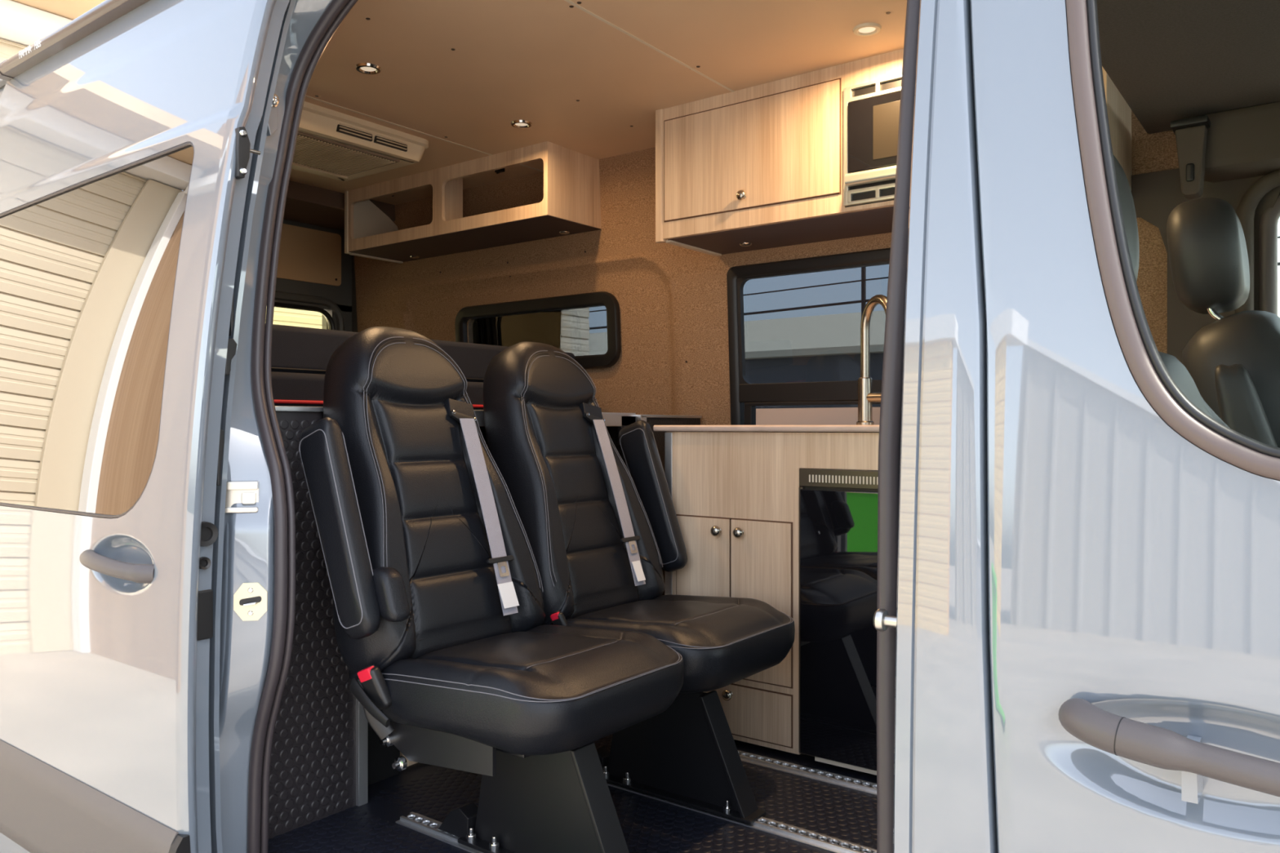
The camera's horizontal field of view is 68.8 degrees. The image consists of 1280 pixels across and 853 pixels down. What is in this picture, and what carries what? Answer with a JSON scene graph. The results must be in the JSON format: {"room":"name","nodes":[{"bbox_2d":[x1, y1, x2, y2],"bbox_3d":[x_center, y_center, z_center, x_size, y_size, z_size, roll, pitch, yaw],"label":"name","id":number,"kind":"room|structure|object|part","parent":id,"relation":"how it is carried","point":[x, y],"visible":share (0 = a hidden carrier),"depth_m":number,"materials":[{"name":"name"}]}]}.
{"room":"driveway beside campervan","nodes":[
{"label":"driveway beside campervan","id":0,"kind":"room"},
{"bbox_2d":[266,218,357,332],"bbox_3d":[-1.959,-0.060,3.955,0.110,1.980,1.840,0,0,37],"label":"door","id":1,"kind":"structure","parent":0,"point":[315,273],"depth_m":4.50,"materials":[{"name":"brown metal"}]},
{"bbox_3d":[-1.707,-0.818,4.298,0.010,0.255,0.770,0,0,37],"label":"panel","id":2,"kind":"part","parent":1,"relation":"part of","materials":[{"name":"brown wood"}]},
{"bbox_2d":[275,178,395,231],"bbox_3d":[-1.804,-1.010,3.845,0.390,0.090,1.730,0,0,37],"label":"trim","id":3,"kind":"structure","parent":1,"relation":"attached to","point":[304,203],"depth_m":4.15,"materials":[{"name":"brown"}]},
{"bbox_3d":[-1.402,-0.075,4.657,0.065,1.950,0.030,0,0,37],"label":"corner post","id":4,"kind":"part","parent":1,"relation":"part of","materials":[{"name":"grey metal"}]},
{"bbox_2d":[0,0,906,204],"bbox_3d":[-0.520,-1.054,2.890,3.590,0.032,1.750,0,0,37],"label":"ceiling","id":5,"kind":"structure","parent":0,"point":[590,77],"depth_m":2.68,"materials":[{"name":"brown wood"}]},
{"bbox_2d":[284,101,428,181],"bbox_3d":[-1.194,-0.998,3.263,0.525,0.089,0.775,0,0,37],"label":"air conditioner","id":6,"kind":"object","parent":5,"relation":"attached to","point":[331,144],"visible":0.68,"depth_m":3.26,"materials":[{"name":"beige plastic"}]},
{"bbox_3d":[-1.310,-0.959,3.363,0.020,0.009,0.595,0,0,37],"label":"filter frame","id":7,"kind":"part","parent":6,"relation":"part of","materials":[{"name":"beige plastic"}]},
{"bbox_2d":[286,131,399,175],"bbox_3d":[-1.160,-0.958,3.250,0.315,0.010,0.555,0,0,37],"label":"grille","id":8,"kind":"object","parent":6,"relation":"attached to","point":[312,150],"depth_m":3.31,"materials":[{"name":"beige plastic"}]},
{"bbox_2d":[336,122,407,151],"bbox_3d":[-0.921,-0.998,3.223,0.019,0.032,0.290,0,0,37],"label":"vent","id":9,"kind":"object","parent":6,"relation":"attached to","point":[364,135],"depth_m":3.22,"materials":[{"name":"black plastic"}]},
{"bbox_2d":[355,62,381,74],"bbox_3d":[-0.788,-1.037,2.710,0.074,0.006,0.074,0,0,37],"label":"recessed light","id":10,"kind":"object","parent":5,"relation":"in","point":[364,68],"visible":1,"depth_m":2.71,"materials":[{"name":"silver metal"}]},
{"bbox_3d":[-1.275,-1.046,3.443,0.960,0.011,1.686,0,0,37],"label":"panel","id":11,"kind":"part","parent":5,"relation":"part of","materials":[{"name":"beige laminate"}]},
{"bbox_3d":[-0.452,-1.046,2.824,1.088,0.011,1.686,0,0,37],"label":"panel","id":12,"kind":"part","parent":5,"relation":"part of","materials":[{"name":"beige laminate"}]},
{"bbox_2d":[510,120,532,128],"bbox_3d":[-0.407,-1.037,3.207,0.074,0.006,0.074,0,0,37],"label":"recessed light","id":13,"kind":"object","parent":5,"relation":"in","point":[517,123],"visible":1,"depth_m":3.20,"materials":[{"name":"silver metal"}]},
{"bbox_3d":[0.430,-1.046,2.159,1.110,0.011,1.686,0,0,37],"label":"panel","id":14,"kind":"part","parent":5,"relation":"part of","materials":[{"name":"beige laminate"}]},
{"bbox_2d":[852,22,881,36],"bbox_3d":[0.594,-1.037,2.443,0.074,0.006,0.074,0,0,37],"label":"recessed light","id":15,"kind":"object","parent":5,"relation":"in","point":[864,29],"visible":1,"depth_m":2.44,"materials":[{"name":"beige plastic"}]},
{"bbox_2d":[267,733,876,852],"bbox_3d":[-0.192,0.914,2.611,4.450,0.031,1.900,0,0,37],"label":"floor","id":16,"kind":"structure","parent":0,"point":[648,825],"depth_m":2.16,"materials":[{"name":"black rubber"}]},
{"bbox_2d":[260,405,368,839],"bbox_3d":[-0.952,0.427,2.278,0.538,0.945,0.292,0,0,37],"label":"wall","id":17,"kind":"structure","parent":16,"relation":"on","point":[319,762],"depth_m":2.12,"materials":[{"name":"grey rubber"}]},
{"bbox_3d":[-0.752,-0.039,2.127,0.038,0.012,0.292,0,0,37],"label":"trim","id":18,"kind":"part","parent":17,"relation":"part of","materials":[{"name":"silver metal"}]},
{"bbox_3d":[-0.673,0.432,2.233,0.038,0.935,0.027,0,0,37],"label":"corner trim","id":19,"kind":"part","parent":17,"relation":"part of","materials":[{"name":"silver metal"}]},
{"bbox_2d":[368,722,417,785],"bbox_3d":[-0.629,0.500,2.866,0.545,0.800,1.020,0,0,37],"label":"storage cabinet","id":20,"kind":"object","parent":16,"relation":"on","point":[381,758],"visible":0.02,"depth_m":2.37,"materials":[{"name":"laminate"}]},
{"bbox_3d":[-0.683,0.500,2.368,0.030,0.800,0.160,0,0,37],"label":"panel","id":21,"kind":"part","parent":20,"relation":"part of","materials":[{"name":"black plastic"}]},
{"bbox_3d":[-0.493,0.574,2.616,0.025,0.628,0.415,0,0,37],"label":"door","id":22,"kind":"part","parent":20,"relation":"part of","materials":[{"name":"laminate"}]},
{"bbox_2d":[395,812,483,852],"bbox_3d":[0.006,0.895,1.736,1.360,0.010,0.060,0,0,37],"label":"floor track","id":23,"kind":"object","parent":16,"relation":"on","point":[428,826],"visible":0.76,"depth_m":2.08,"materials":[{"name":"silver metal"}]},
{"bbox_2d":[298,326,684,852],"bbox_3d":[-0.341,0.328,2.012,0.846,1.132,0.573,0,0,37],"label":"passenger seat","id":24,"kind":"object","parent":23,"relation":"on","point":[439,615],"visible":1,"depth_m":1.93,"materials":[{"name":"black leather"}]},
{"bbox_3d":[-0.610,0.201,1.889,0.237,0.442,0.053,0,0,37],"label":"armrest","id":25,"kind":"part","parent":24,"relation":"part of","materials":[{"name":"black leather"}]},
{"bbox_3d":[-0.536,0.546,1.849,0.129,0.077,0.019,0,0,44],"label":"recline lever","id":26,"kind":"part","parent":24,"relation":"part of","materials":[{"name":"black plastic"}]},
{"bbox_3d":[-0.508,0.147,2.173,0.384,0.770,0.516,0,0,37],"label":"backrest","id":27,"kind":"part","parent":24,"relation":"part of","materials":[{"name":"black leather"}]},
{"bbox_3d":[-0.188,0.889,1.894,0.460,0.010,0.070,0,0,37],"label":"foot plate","id":28,"kind":"part","parent":24,"relation":"part of","materials":[{"name":"black metal"}]},
{"bbox_3d":[-0.317,0.331,2.164,0.014,0.033,0.030,0,0,37],"label":"tongue plate","id":29,"kind":"part","parent":24,"relation":"part of","materials":[{"name":"silver metal"}]},
{"bbox_3d":[-0.223,0.598,1.964,0.280,0.045,0.350,0,0,37],"label":"seat frame","id":30,"kind":"part","parent":24,"relation":"part of","materials":[{"name":"black metal"}]},
{"bbox_2d":[381,624,684,755],"bbox_3d":[-0.218,0.528,1.954,0.519,0.158,0.484,0,0,37],"label":"seat cushion","id":31,"kind":"object","parent":24,"relation":"on","point":[468,689],"depth_m":1.80,"materials":[{"name":"black leather"}]},
{"bbox_3d":[-0.190,0.759,1.896,0.414,0.258,0.012,0,0,37],"label":"pedestal leg","id":32,"kind":"part","parent":24,"relation":"part of","materials":[{"name":"black metal"}]},
{"bbox_2d":[606,414,702,595],"bbox_3d":[-0.123,0.430,3.380,0.536,0.940,0.450,0,0,37],"label":"wall","id":33,"kind":"structure","parent":16,"relation":"on","point":[652,420],"depth_m":3.20,"materials":[{"name":"black rubber"}]},
{"bbox_2d":[473,409,635,426],"bbox_3d":[-1.137,-0.022,3.330,2.055,0.045,1.750,0,0,37],"label":"platform","id":34,"kind":"object","parent":33,"relation":"on","point":[611,419],"visible":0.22,"depth_m":3.02,"materials":[{"name":"black plastic"}]},
{"bbox_2d":[271,371,324,406],"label":"cushion","id":35,"kind":"object","parent":34,"relation":"on","point":[297,389],"depth_m":2.59,"materials":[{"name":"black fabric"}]},
{"bbox_2d":[271,324,358,374],"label":"mattress","id":36,"kind":"object","parent":35,"relation":"on","point":[300,349],"depth_m":2.72,"materials":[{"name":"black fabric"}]},
{"bbox_2d":[465,382,483,409],"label":"cushion","id":37,"kind":"object","parent":34,"relation":"on","point":[474,390],"depth_m":3.13,"materials":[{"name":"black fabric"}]},
{"bbox_2d":[431,339,507,382],"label":"cushion","id":38,"kind":"object","parent":37,"relation":"on","point":[473,360],"depth_m":3.25,"materials":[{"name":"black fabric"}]},
{"bbox_3d":[-0.043,0.012,3.088,0.015,0.096,0.080,0,0,37],"label":"latch rail","id":39,"kind":"part","parent":33,"relation":"part of","materials":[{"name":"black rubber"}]},
{"bbox_3d":[-0.002,0.432,3.125,0.036,0.936,0.034,0,0,37],"label":"corner trim","id":40,"kind":"part","parent":33,"relation":"part of","materials":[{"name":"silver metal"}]},
{"bbox_3d":[0.100,-0.035,3.260,0.036,0.010,0.372,0,0,37],"label":"trim","id":41,"kind":"part","parent":33,"relation":"part of","materials":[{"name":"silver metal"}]},
{"bbox_2d":[607,782,876,852],"bbox_3d":[0.284,0.895,2.105,1.360,0.010,0.060,0,0,37],"label":"floor track","id":42,"kind":"object","parent":16,"relation":"on","point":[801,835],"visible":0.58,"depth_m":2.05,"materials":[{"name":"silver metal"}]},
{"bbox_2d":[483,342,795,825],"bbox_3d":[-0.009,0.328,2.453,0.846,1.132,0.573,0,0,37],"label":"passenger seat","id":43,"kind":"object","parent":42,"relation":"on","point":[602,538],"visible":0.84,"depth_m":2.41,"materials":[{"name":"black leather"}]},
{"bbox_3d":[-0.210,0.147,2.569,0.384,0.770,0.516,0,0,37],"label":"backrest","id":44,"kind":"part","parent":43,"relation":"part of","materials":[{"name":"black leather"}]},
{"bbox_3d":[-0.019,0.331,2.559,0.014,0.033,0.030,0,0,37],"label":"tongue plate","id":45,"kind":"part","parent":43,"relation":"part of","materials":[{"name":"silver metal"}]},
{"bbox_3d":[0.036,0.201,2.745,0.237,0.442,0.053,0,0,37],"label":"armrest","id":46,"kind":"part","parent":43,"relation":"part of","materials":[{"name":"black leather"}]},
{"bbox_3d":[0.084,0.759,2.259,0.414,0.258,0.012,0,0,37],"label":"pedestal leg","id":47,"kind":"part","parent":43,"relation":"part of","materials":[{"name":"black metal"}]},
{"bbox_2d":[565,595,795,693],"bbox_3d":[0.080,0.528,2.350,0.519,0.158,0.484,0,0,37],"label":"seat cushion","id":48,"kind":"object","parent":43,"relation":"on","point":[722,642],"depth_m":2.22,"materials":[{"name":"black leather"}]},
{"bbox_3d":[0.086,0.889,2.258,0.460,0.010,0.070,0,0,37],"label":"foot plate","id":49,"kind":"part","parent":43,"relation":"part of","materials":[{"name":"black metal"}]},
{"bbox_2d":[664,431,879,756],"bbox_3d":[0.705,0.458,2.661,1.156,0.884,0.621,0,0,37],"label":"base cabinet","id":50,"kind":"object","parent":16,"relation":"on","point":[735,495],"visible":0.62,"depth_m":2.60,"materials":[{"name":"laminate"}]},
{"bbox_3d":[0.086,0.451,2.777,0.026,0.868,0.007,0,0,37],"label":"corner trim","id":51,"kind":"part","parent":50,"relation":"part of","materials":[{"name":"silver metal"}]},
{"bbox_3d":[0.181,0.399,2.702,0.182,0.272,0.004,0,0,37],"label":"door","id":52,"kind":"part","parent":50,"relation":"part of","materials":[{"name":"laminate"}]},
{"bbox_3d":[0.216,0.297,2.657,0.031,0.031,0.026,0,0,37],"label":"knob","id":53,"kind":"part","parent":50,"relation":"part of","materials":[{"name":"silver metal"}]},
{"bbox_3d":[0.247,0.757,2.634,0.031,0.031,0.026,0,0,37],"label":"knob","id":54,"kind":"part","parent":50,"relation":"part of","materials":[{"name":"silver metal"}]},
{"bbox_3d":[0.276,0.297,2.612,0.031,0.031,0.026,0,0,37],"label":"knob","id":55,"kind":"part","parent":50,"relation":"part of","materials":[{"name":"silver metal"}]},
{"bbox_3d":[0.259,0.799,2.644,0.376,0.137,0.004,0,0,37],"label":"drawer","id":56,"kind":"part","parent":50,"relation":"part of","materials":[{"name":"laminate"}]},
{"bbox_3d":[0.334,0.399,2.587,0.190,0.272,0.004,0,0,37],"label":"door","id":57,"kind":"part","parent":50,"relation":"part of","materials":[{"name":"laminate"}]},
{"bbox_2d":[653,425,879,431],"bbox_3d":[0.702,0.005,2.670,1.192,0.018,0.620,0,0,37],"label":"countertop","id":58,"kind":"structure","parent":50,"relation":"on","point":[656,428],"depth_m":2.55,"materials":[{"name":"laminate"}]},
{"bbox_2d":[856,294,886,425],"bbox_3d":[0.697,-0.192,2.696,0.074,0.375,0.186,0,0,-20],"label":"tap","id":59,"kind":"object","parent":58,"relation":"on","point":[866,397],"visible":0.65,"depth_m":2.74,"materials":[{"name":"silver metal"}]},
{"bbox_3d":[0.684,-0.195,2.686,0.027,0.369,0.171,0,0,-16],"label":"spout","id":60,"kind":"part","parent":59,"relation":"part of","materials":[{"name":"silver metal"}]},
{"bbox_3d":[0.685,-0.085,2.728,0.028,0.028,0.070,0,0,-38],"label":"lever","id":61,"kind":"part","parent":59,"relation":"part of","materials":[{"name":"silver metal"}]},
{"bbox_3d":[0.259,0.639,2.644,0.376,0.134,0.004,0,0,37],"label":"drawer","id":62,"kind":"part","parent":50,"relation":"part of","materials":[{"name":"laminate"}]},
{"bbox_2d":[799,468,878,775],"bbox_3d":[0.805,0.498,2.546,0.558,0.771,0.564,0,0,37],"label":"fridge","id":63,"kind":"object","parent":50,"relation":"in","point":[838,508],"visible":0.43,"depth_m":2.42,"materials":[{"name":"black plastic"}]},
{"bbox_3d":[0.434,0.518,2.507,0.012,0.713,0.014,0,0,37],"label":"frame","id":64,"kind":"part","parent":63,"relation":"part of","materials":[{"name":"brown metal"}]},
{"bbox_3d":[0.669,0.878,2.324,0.508,0.012,0.018,0,0,37],"label":"trim","id":65,"kind":"part","parent":63,"relation":"part of","materials":[{"name":"beige"}]},
{"bbox_2d":[737,750,876,795],"bbox_3d":[0.492,0.895,2.381,1.360,0.010,0.060,0,0,37],"label":"floor track","id":66,"kind":"object","parent":16,"relation":"on","point":[854,784],"visible":0.35,"depth_m":2.41,"materials":[{"name":"silver metal"}]},
{"bbox_2d":[1113,155,1230,428],"bbox_3d":[0.856,0.244,1.171,0.722,1.313,0.506,0,0,37],"label":"seat","id":67,"kind":"object","parent":16,"relation":"on","point":[1177,371],"visible":0.06,"depth_m":1.33,"materials":[{"name":"grey leather"}]},
{"bbox_3d":[0.746,0.198,1.254,0.381,0.606,0.506,0,0,37],"label":"backrest","id":68,"kind":"part","parent":67,"relation":"part of","materials":[{"name":"black leather"}]},
{"bbox_2d":[1166,197,1279,448],"bbox_3d":[1.415,0.206,1.850,0.647,1.388,0.568,0,0,37],"label":"seat","id":69,"kind":"object","parent":16,"relation":"on","point":[1233,362],"visible":0.57,"depth_m":1.86,"materials":[{"name":"black leather"}]},
{"bbox_3d":[1.216,-0.234,1.976,0.048,0.133,0.012,0,0,37],"label":"headrest post","id":70,"kind":"part","parent":69,"relation":"part of","materials":[{"name":"silver metal"}]},
{"bbox_3d":[1.353,0.063,1.935,0.381,0.606,0.506,0,0,37],"label":"backrest","id":71,"kind":"part","parent":69,"relation":"part of","materials":[{"name":"black leather"}]},
{"bbox_3d":[1.146,0.058,1.734,0.136,0.352,0.060,0,0,37],"label":"armrest","id":72,"kind":"part","parent":69,"relation":"part of","materials":[{"name":"black leather"}]},
{"bbox_2d":[354,110,1279,449],"bbox_3d":[0.124,-0.060,3.474,3.786,1.980,0.098,0,0,37],"label":"wall","id":73,"kind":"structure","parent":0,"point":[673,359],"depth_m":3.56,"materials":[{"name":"brown"}]},
{"bbox_2d":[344,141,601,263],"bbox_3d":[-0.728,-0.914,3.893,1.212,0.303,0.319,0,0,37],"label":"shelf","id":74,"kind":"object","parent":73,"relation":"attached to","point":[571,203],"visible":1,"depth_m":3.75,"materials":[{"name":"laminate"}]},
{"bbox_3d":[-1.199,-0.906,4.261,0.016,0.268,0.297,0,0,37],"label":"panel","id":75,"kind":"part","parent":74,"relation":"part of","materials":[{"name":"beige wood"}]},
{"bbox_3d":[-0.244,-0.906,3.541,0.016,0.268,0.297,0,0,37],"label":"panel","id":76,"kind":"part","parent":74,"relation":"part of","materials":[{"name":"laminate"}]},
{"bbox_2d":[454,291,621,368],"bbox_3d":[-0.448,-0.381,3.914,0.923,0.298,0.055,0,0,37],"label":"window","id":77,"kind":"structure","parent":73,"relation":"in","point":[586,326],"depth_m":3.83,"materials":[{"name":"black glass"}]},
{"bbox_3d":[-0.439,-0.381,3.926,0.827,0.202,0.015,0,0,37],"label":"glass","id":78,"kind":"part","parent":77,"relation":"part of","materials":[{"name":"clear glass"}]},
{"bbox_2d":[726,248,890,432],"bbox_3d":[0.784,-0.258,2.994,1.152,0.615,0.074,0,0,37],"label":"window","id":79,"kind":"structure","parent":73,"relation":"in","point":[794,325],"depth_m":3.17,"materials":[{"name":"black glass"}]},
{"bbox_3d":[0.389,-0.028,3.299,0.030,0.115,0.032,0,0,37],"label":"sash","id":80,"kind":"part","parent":79,"relation":"part of","materials":[{"name":"black plastic"}]},
{"bbox_3d":[0.796,-0.079,2.992,1.050,0.013,0.033,0,0,37],"label":"sash","id":81,"kind":"part","parent":79,"relation":"part of","materials":[{"name":"black plastic"}]},
{"bbox_3d":[0.781,-0.335,2.992,1.074,0.390,0.045,0,0,37],"label":"sash","id":82,"kind":"part","parent":79,"relation":"part of","materials":[{"name":"black plastic"}]},
{"bbox_2d":[755,407,879,425],"bbox_3d":[0.777,-0.033,2.967,0.930,0.058,0.015,0,0,37],"label":"backsplash","id":83,"kind":"structure","parent":73,"relation":"attached to","point":[827,415],"depth_m":3.11,"materials":[{"name":"beige"}]},
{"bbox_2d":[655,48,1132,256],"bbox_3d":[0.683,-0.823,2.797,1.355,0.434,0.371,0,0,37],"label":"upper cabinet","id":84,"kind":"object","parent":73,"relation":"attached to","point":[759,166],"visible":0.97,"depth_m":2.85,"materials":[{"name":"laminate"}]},
{"bbox_3d":[0.310,-0.708,2.861,0.031,0.031,0.026,0,0,37],"label":"knob","id":85,"kind":"part","parent":84,"relation":"part of","materials":[{"name":"silver metal"}]},
{"bbox_3d":[0.327,-0.835,2.868,0.616,0.325,0.004,0,0,37],"label":"door","id":86,"kind":"part","parent":84,"relation":"part of","materials":[{"name":"laminate"}]},
{"bbox_2d":[843,74,902,206],"bbox_3d":[0.866,-0.798,2.597,0.542,0.336,0.290,0,0,37],"label":"microwave","id":87,"kind":"object","parent":84,"relation":"in","point":[871,109],"visible":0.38,"depth_m":2.61,"materials":[{"name":"silver metal"}]},
{"bbox_3d":[0.749,-0.697,2.526,0.404,0.034,0.036,0,0,37],"label":"door handle","id":88,"kind":"part","parent":87,"relation":"part of","materials":[{"name":"silver metal"}]},
{"bbox_3d":[0.754,-0.818,2.533,0.404,0.200,0.018,0,0,37],"label":"door","id":89,"kind":"part","parent":87,"relation":"part of","materials":[{"name":"black"}]},
{"bbox_3d":[0.763,-0.817,2.514,0.287,0.150,0.002,0,0,37],"label":"door glass","id":90,"kind":"part","parent":87,"relation":"part of","materials":[{"name":"grey glass"}]},
{"bbox_2d":[1097,0,1279,133],"bbox_3d":[1.450,-0.787,1.443,1.420,0.025,1.550,0,0,37],"label":"ceiling","id":91,"kind":"structure","parent":73,"relation":"attached to","point":[1169,60],"depth_m":1.95,"materials":[{"name":"grey fabric"}]},
{"bbox_2d":[1170,115,1210,199],"bbox_3d":[1.360,-0.660,2.306,0.080,0.184,0.080,0,0,37],"label":"anchor","id":92,"kind":"object","parent":73,"relation":"attached to","point":[1191,133],"visible":1,"depth_m":2.29,"materials":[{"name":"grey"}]},
{"bbox_2d":[1204,101,1279,182],"bbox_3d":[1.947,-0.705,2.002,1.300,0.150,0.180,0,0,37],"label":"trim","id":93,"kind":"structure","parent":73,"relation":"attached to","point":[1242,143],"depth_m":2.27,"materials":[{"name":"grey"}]},
{"bbox_2d":[1235,169,1279,315],"bbox_3d":[1.972,-0.230,2.035,1.140,0.820,0.081,0,0,37],"label":"door frame","id":94,"kind":"structure","parent":73,"relation":"in","point":[1246,207],"depth_m":2.33,"materials":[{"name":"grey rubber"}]},
{"label":"outside","id":95,"kind":"structure","parent":0,"visible":0},
{"bbox_3d":[0.000,1.650,0.000,120.000,0.100,120.000,0,0,37],"label":"ground","id":96,"kind":"structure","parent":95,"visible":0},
{"bbox_2d":[0,0,322,328],"bbox_3d":[-3.563,-0.725,7.443,1.150,4.650,10.400,0,0,37],"label":"building","id":97,"kind":"structure","parent":96,"relation":"on","point":[23,23],"depth_m":6.57,"materials":[{"name":"beige"}]},
{"bbox_2d":[0,0,1279,852],"bbox_3d":[0.393,0.200,2.067,6.260,2.800,2.165,0,0,37],"label":"camper van","id":98,"kind":"object","parent":96,"relation":"on","point":[1077,615],"visible":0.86,"depth_m":1.05,"materials":[{"name":"silver paint"}]},
{"bbox_2d":[0,0,149,80],"bbox_3d":[-0.401,-1.017,1.657,3.435,0.072,0.158,0,0,37],"label":"roof rail","id":99,"kind":"object","parent":98,"relation":"attached to","point":[104,13],"visible":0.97,"depth_m":2.37,"materials":[{"name":"silver metal"}]},
{"bbox_3d":[-1.378,0.842,2.095,1.378,0.227,0.040,0,0,37],"label":"moulding","id":100,"kind":"part","parent":98,"relation":"part of","materials":[{"name":"grey plastic"}]},
{"bbox_3d":[-1.017,0.271,1.810,0.268,0.046,0.055,0,0,32],"label":"door handle","id":101,"kind":"part","parent":98,"relation":"part of","materials":[{"name":"grey plastic"}]},
{"bbox_3d":[-0.746,0.335,1.793,0.060,0.072,0.013,0,0,-11],"label":"striker plate","id":102,"kind":"part","parent":98,"relation":"part of","materials":[{"name":"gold metal"}]},
{"bbox_3d":[-1.678,0.075,2.551,2.350,2.150,0.209,0,0,37],"label":"panel","id":103,"kind":"part","parent":98,"relation":"part of","materials":[{"name":"blue paint"}]},
{"bbox_3d":[-2.036,0.025,3.995,0.060,2.250,1.930,0,0,37],"label":"door frame","id":104,"kind":"part","parent":98,"relation":"part of","materials":[{"name":"paint"}]},
{"bbox_3d":[0.492,0.275,0.763,0.283,0.059,0.052,0,0,37],"label":"door handle","id":105,"kind":"part","parent":98,"relation":"part of","materials":[{"name":"grey plastic"}]},
{"bbox_2d":[1277,279,1279,317],"bbox_3d":[2.880,-1.150,35.394,62.000,5.500,9.000,0,0,37],"label":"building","id":106,"kind":"structure","parent":96,"relation":"on","point":[1278,280],"depth_m":23.02,"materials":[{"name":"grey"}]}
]}

